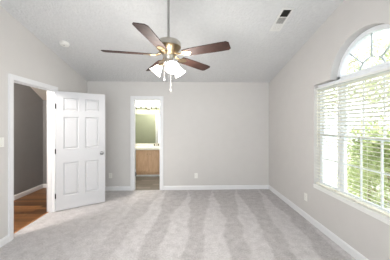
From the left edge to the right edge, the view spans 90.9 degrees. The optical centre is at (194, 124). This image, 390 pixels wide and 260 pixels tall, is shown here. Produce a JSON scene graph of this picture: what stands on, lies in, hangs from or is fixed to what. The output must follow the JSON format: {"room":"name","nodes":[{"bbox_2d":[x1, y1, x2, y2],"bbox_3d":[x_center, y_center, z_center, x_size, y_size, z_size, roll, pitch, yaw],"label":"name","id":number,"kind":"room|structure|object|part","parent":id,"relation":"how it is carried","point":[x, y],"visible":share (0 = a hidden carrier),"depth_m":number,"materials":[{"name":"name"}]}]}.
{"room":"empty bedroom","nodes":[
{"label":"empty bedroom","id":0,"kind":"room"},
{"bbox_2d":[14,83,42,194],"bbox_3d":[-3.537,0.241,2.829,0.100,2.560,3.270,0,0,-2],"label":"wall","id":1,"kind":"structure","parent":0,"point":[28,105],"depth_m":4.04,"materials":[{"name":"paint"}]},
{"bbox_2d":[14,184,42,199],"bbox_3d":[-3.480,1.415,2.824,0.014,0.092,3.256,0,0,-2],"label":"baseboard","id":2,"kind":"structure","parent":1,"relation":"attached to","point":[17,196],"depth_m":4.02,"materials":[{"name":"white paint"}]},
{"bbox_2d":[31,87,46,99],"bbox_3d":[-2.975,-0.839,2.846,1.025,0.520,3.270,0,0,-2],"label":"ceiling","id":3,"kind":"structure","parent":0,"point":[42,93],"depth_m":4.25,"materials":[{"name":"paint"}]},
{"bbox_2d":[0,6,86,238],"bbox_3d":[-2.347,-0.234,0.951,0.115,3.509,6.842,0,0,-2],"label":"wall","id":4,"kind":"structure","parent":0,"point":[22,54],"depth_m":2.54,"materials":[{"name":"paint"}]},
{"bbox_2d":[0,137,3,146],"bbox_3d":[-2.322,0.209,2.303,0.016,0.116,0.072,0,0,-2],"label":"light switch","id":5,"kind":"object","parent":4,"relation":"attached to","point":[1,138],"visible":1,"depth_m":2.32,"materials":[{"name":"white plastic"}]},
{"bbox_2d":[0,235,8,247],"bbox_3d":[-2.253,1.415,-0.036,0.014,0.092,4.863,0,0,-2],"label":"baseboard","id":6,"kind":"structure","parent":4,"relation":"attached to","point":[4,240],"depth_m":2.33,"materials":[{"name":"white paint"}]},
{"bbox_2d":[14,212,47,232],"bbox_3d":[-2.450,1.460,2.835,0.024,0.009,0.752,0,0,-2],"label":"trim","id":7,"kind":"structure","parent":4,"relation":"attached to","point":[46,212],"depth_m":2.85,"materials":[{"name":"brown wood"}]},
{"bbox_2d":[8,73,57,241],"bbox_3d":[-2.404,0.409,2.837,0.153,2.104,0.890,0,0,-2],"label":"trim","id":8,"kind":"structure","parent":4,"relation":"attached to","point":[51,90],"depth_m":2.90,"materials":[{"name":"white paint"}]},
{"bbox_2d":[55,91,104,210],"bbox_3d":[-2.030,0.439,3.432,0.769,2.020,0.175,0,0,-33],"label":"door","id":9,"kind":"structure","parent":4,"relation":"in","point":[80,117],"depth_m":3.40,"materials":[{"name":"white paint"}]},
{"bbox_2d":[43,100,46,183],"bbox_3d":[-3.076,0.241,4.529,1.125,2.560,0.100,0,0,-2],"label":"wall","id":10,"kind":"structure","parent":0,"point":[44,101],"depth_m":4.47,"materials":[{"name":"paint"}]},
{"bbox_2d":[135,100,159,168],"bbox_3d":[-1.532,0.251,5.987,2.200,2.540,0.100,0,0,-2],"label":"wall","id":11,"kind":"structure","parent":0,"point":[137,111],"depth_m":5.94,"materials":[{"name":"paint"}]},
{"bbox_2d":[135,103,159,109],"bbox_3d":[-1.418,-0.569,5.875,0.920,0.210,0.127,0,0,-2],"label":"vanity light fixture","id":12,"kind":"object","parent":11,"relation":"attached to","point":[140,104],"visible":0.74,"depth_m":5.84,"materials":[{"name":"silver metal"}]},
{"bbox_2d":[135,114,159,142],"bbox_3d":[-1.580,0.116,5.926,1.600,0.904,0.009,0,0,-2],"label":"wall mirror","id":13,"kind":"object","parent":11,"relation":"attached to","point":[147,126],"visible":0.37,"depth_m":5.93,"materials":[{"name":"green mirror"}]},
{"bbox_2d":[135,143,159,145],"bbox_3d":[-1.530,0.614,5.924,2.190,0.075,0.019,0,0,-2],"label":"backsplash","id":14,"kind":"structure","parent":11,"relation":"attached to","point":[159,143],"depth_m":5.92,"materials":[{"name":"stone"}]},
{"bbox_2d":[0,0,343,82],"bbox_3d":[-0.248,-1.468,0.957,4.082,1.001,6.727,0,0,-2],"label":"ceiling","id":15,"kind":"structure","parent":0,"point":[257,53],"depth_m":2.75,"materials":[{"name":"white paint"}]},
{"bbox_2d":[59,40,69,46],"bbox_3d":[-2.027,-1.254,2.977,0.138,0.064,0.138,0,0,38],"label":"smoke detector","id":16,"kind":"object","parent":15,"relation":"attached to","point":[63,43],"visible":1,"depth_m":2.95,"materials":[{"name":"white plastic"}]},
{"bbox_2d":[101,0,230,91],"bbox_3d":[-0.304,-0.935,2.027,1.280,1.165,1.261,0,0,-2],"label":"ceiling fan","id":17,"kind":"object","parent":15,"relation":"hanging from","point":[168,46],"visible":1,"depth_m":1.95,"materials":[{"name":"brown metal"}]},
{"bbox_3d":[-0.695,-0.743,1.974,0.487,0.036,0.134,0,0,-11],"label":"blade","id":18,"kind":"part","parent":17,"relation":"part of","materials":[{"name":"brown wood"}]},
{"bbox_3d":[-0.365,-0.743,1.642,0.134,0.036,0.487,0,0,11],"label":"blade","id":19,"kind":"part","parent":17,"relation":"part of","materials":[{"name":"brown wood"}]},
{"bbox_3d":[-0.491,-0.743,2.416,0.134,0.036,0.487,0,0,-30],"label":"blade","id":20,"kind":"part","parent":17,"relation":"part of","materials":[{"name":"brown wood"}]},
{"bbox_3d":[-0.432,-0.587,2.090,0.130,0.131,0.128,0,0,-24],"label":"lamp shade","id":21,"kind":"part","parent":17,"relation":"part of","materials":[{"name":"white glass"}]},
{"bbox_3d":[-0.226,-0.587,1.917,0.136,0.131,0.130,0,0,-2],"label":"lamp shade","id":22,"kind":"part","parent":17,"relation":"part of","materials":[{"name":"white glass"}]},
{"bbox_3d":[-0.168,-0.587,2.152,0.129,0.131,0.128,0,0,-2],"label":"lamp shade","id":23,"kind":"part","parent":17,"relation":"part of","materials":[{"name":"white glass"}]},
{"bbox_3d":[-0.002,-0.743,2.362,0.134,0.036,0.487,0,0,42],"label":"blade","id":24,"kind":"part","parent":17,"relation":"part of","materials":[{"name":"brown wood"}]},
{"bbox_3d":[0.101,-0.743,1.887,0.487,0.036,0.134,0,0,23],"label":"blade","id":25,"kind":"part","parent":17,"relation":"part of","materials":[{"name":"brown wood"}]},
{"bbox_2d":[269,8,294,30],"bbox_3d":[1.144,-1.390,2.555,0.150,0.100,0.391,0,0,-2],"label":"ceiling vent","id":26,"kind":"object","parent":15,"relation":"in","point":[284,14],"visible":1,"depth_m":2.52,"materials":[{"name":"white metal"}]},
{"bbox_2d":[0,173,355,259],"bbox_3d":[-0.842,1.491,1.765,5.222,0.060,8.380,0,0,-2],"label":"floor","id":27,"kind":"structure","parent":0,"point":[232,224],"depth_m":2.68,"materials":[{"name":"carpet"}]},
{"bbox_2d":[136,150,159,175],"bbox_3d":[-1.055,1.083,5.658,1.227,0.755,0.566,0,0,-2],"label":"vanity cabinet","id":28,"kind":"object","parent":27,"relation":"on","point":[147,161],"visible":0.55,"depth_m":5.40,"materials":[{"name":"brown wood"}]},
{"bbox_3d":[-1.475,1.028,5.397,0.331,0.605,0.019,0,0,-2],"label":"door","id":29,"kind":"part","parent":28,"relation":"part of","materials":[{"name":"brown wood"}]},
{"bbox_2d":[135,143,159,149],"bbox_3d":[-1.521,0.676,5.650,2.190,0.200,0.567,0,0,-2],"label":"countertop","id":30,"kind":"structure","parent":28,"relation":"on","point":[137,146],"depth_m":5.76,"materials":[{"name":"stone"}]},
{"bbox_3d":[-1.123,1.028,5.408,0.338,0.605,0.019,0,0,-2],"label":"door","id":31,"kind":"part","parent":28,"relation":"part of","materials":[{"name":"brown wood"}]},
{"bbox_2d":[87,81,268,185],"bbox_3d":[-0.351,0.217,4.366,4.082,2.608,0.095,0,0,-2],"label":"wall","id":32,"kind":"structure","parent":0,"point":[218,132],"depth_m":4.33,"materials":[{"name":"paint"}]},
{"bbox_2d":[105,186,129,190],"bbox_3d":[-1.914,1.415,4.264,0.951,0.092,0.014,0,0,-2],"label":"baseboard","id":33,"kind":"structure","parent":32,"relation":"attached to","point":[107,188],"depth_m":4.26,"materials":[{"name":"white paint"}]},
{"bbox_2d":[130,96,162,190],"bbox_3d":[-1.076,0.409,4.344,0.726,2.104,0.133,0,0,-2],"label":"trim","id":34,"kind":"structure","parent":32,"relation":"attached to","point":[132,98],"depth_m":4.29,"materials":[{"name":"white paint"}]},
{"bbox_2d":[163,185,268,189],"bbox_3d":[0.491,1.415,4.337,2.402,0.092,0.014,0,0,-2],"label":"baseboard","id":35,"kind":"structure","parent":32,"relation":"attached to","point":[204,187],"depth_m":4.33,"materials":[{"name":"white paint"}]},
{"bbox_2d":[269,0,389,259],"bbox_3d":[1.871,-0.234,1.078,0.160,3.509,6.842,0,0,-2],"label":"wall","id":36,"kind":"structure","parent":0,"point":[294,163],"depth_m":2.81,"materials":[{"name":"paint"}]},
{"bbox_2d":[269,185,367,259],"bbox_3d":[1.786,1.415,1.011,0.014,0.092,6.713,0,0,-2],"label":"baseboard","id":37,"kind":"structure","parent":36,"relation":"attached to","point":[355,254],"depth_m":2.58,"materials":[{"name":"white paint"}]},
{"bbox_2d":[320,85,336,189],"bbox_3d":[1.868,0.163,2.632,0.072,1.387,0.345,0,0,-2],"label":"window","id":38,"kind":"structure","parent":36,"relation":"in","point":[322,155],"depth_m":2.78,"materials":[{"name":"plastic"}]},
{"bbox_2d":[316,83,336,191],"bbox_3d":[1.785,0.159,2.623,0.062,1.386,0.352,0,0,-2],"label":"window blind","id":39,"kind":"object","parent":38,"relation":"attached to","point":[332,84],"visible":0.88,"depth_m":2.61,"materials":[{"name":"paint"}]},
{"bbox_3d":[1.789,0.844,2.623,0.048,0.016,0.346,0,0,-2],"label":"rail","id":40,"kind":"part","parent":39,"relation":"part of","materials":[{"name":"white plastic"}]},
{"bbox_3d":[1.857,0.486,2.632,0.026,0.720,0.325,0,0,-2],"label":"sash","id":41,"kind":"part","parent":38,"relation":"part of","materials":[{"name":"plastic"}]},
{"bbox_3d":[1.885,-0.177,2.633,0.026,0.687,0.325,0,0,-2],"label":"sash","id":42,"kind":"part","parent":38,"relation":"part of","materials":[{"name":"plastic"}]},
{"bbox_2d":[337,84,340,191],"bbox_3d":[1.867,0.159,2.439,0.085,1.395,0.036,0,0,-2],"label":"trim","id":43,"kind":"structure","parent":36,"relation":"attached to","point":[339,123],"depth_m":2.42,"materials":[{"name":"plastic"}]},
{"bbox_2d":[313,184,389,224],"bbox_3d":[1.804,0.884,2.025,0.116,0.054,1.560,0,0,-2],"label":"trim","id":44,"kind":"structure","parent":36,"relation":"attached to","point":[371,212],"depth_m":2.09,"materials":[{"name":"paint"}]},
{"bbox_2d":[318,64,389,86],"bbox_3d":[1.872,-0.554,2.042,0.100,0.035,1.526,0,0,-2],"label":"trim","id":45,"kind":"structure","parent":36,"relation":"attached to","point":[388,65],"depth_m":2.14,"materials":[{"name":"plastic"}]},
{"bbox_2d":[337,24,389,79],"bbox_3d":[1.886,-0.801,2.043,0.072,0.437,0.874,0,0,-2],"label":"window","id":46,"kind":"structure","parent":36,"relation":"in","point":[354,45],"depth_m":2.15,"materials":[{"name":"plastic"}]},
{"bbox_2d":[341,71,389,213],"bbox_3d":[1.886,0.163,2.043,0.072,1.387,0.754,0,0,-2],"label":"window","id":47,"kind":"structure","parent":36,"relation":"in","point":[344,167],"depth_m":2.16,"materials":[{"name":"plastic"}]},
{"bbox_2d":[335,67,389,216],"bbox_3d":[1.803,0.159,2.040,0.062,1.386,0.774,0,0,-2],"label":"window blind","id":48,"kind":"object","parent":47,"relation":"attached to","point":[382,71],"visible":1,"depth_m":2.04,"materials":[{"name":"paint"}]},
{"bbox_3d":[1.807,0.163,2.041,0.055,1.346,0.002,0,0,-2],"label":"ladder cord","id":49,"kind":"part","parent":48,"relation":"part of","materials":[{"name":"white fabric"}]},
{"bbox_3d":[1.807,0.844,2.041,0.048,0.016,0.768,0,0,-2],"label":"rail","id":50,"kind":"part","parent":48,"relation":"part of","materials":[{"name":"white plastic"}]},
{"bbox_3d":[1.875,0.486,2.042,0.026,0.720,0.734,0,0,-2],"label":"sash","id":51,"kind":"part","parent":47,"relation":"part of","materials":[{"name":"plastic"}]},
{"bbox_3d":[1.903,-0.177,2.043,0.026,0.687,0.734,0,0,-2],"label":"sash","id":52,"kind":"part","parent":47,"relation":"part of","materials":[{"name":"plastic"}]},
{"label":"outside","id":53,"kind":"structure","parent":0,"visible":0},
{"bbox_2d":[325,138,389,209],"bbox_3d":[15.601,2.161,15.478,27.878,0.100,30.000,0,0,-2],"label":"ground","id":54,"kind":"structure","parent":53,"point":[330,150],"depth_m":9.98,"materials":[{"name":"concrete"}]},
{"bbox_2d":[326,45,382,138],"bbox_3d":[6.863,-0.953,8.980,2.426,6.137,2.758,0,0,13],"label":"shade tree","id":55,"kind":"object","parent":54,"relation":"on","point":[354,67],"visible":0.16,"depth_m":8.44,"materials":[{"name":"green plant"}]},
{"bbox_2d":[336,124,389,203],"bbox_3d":[4.651,1.028,5.272,1.418,2.177,1.356,0,0,-2],"label":"leafy bush","id":56,"kind":"object","parent":54,"relation":"on","point":[348,161],"visible":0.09,"depth_m":5.20,"materials":[{"name":"green plant"}]},
{"bbox_2d":[347,114,389,207],"bbox_3d":[3.888,0.894,3.844,1.759,2.444,1.730,0,0,23],"label":"leafy bush","id":57,"kind":"object","parent":54,"relation":"on","point":[354,154],"visible":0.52,"depth_m":3.82,"materials":[{"name":"green plant"}]},
{"bbox_2d":[354,30,389,128],"bbox_3d":[6.779,-0.596,5.526,3.906,5.425,3.206,0,0,-2],"label":"shade tree","id":58,"kind":"object","parent":54,"relation":"on","point":[386,55],"visible":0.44,"depth_m":6.15,"materials":[{"name":"green plant"}]}
]}

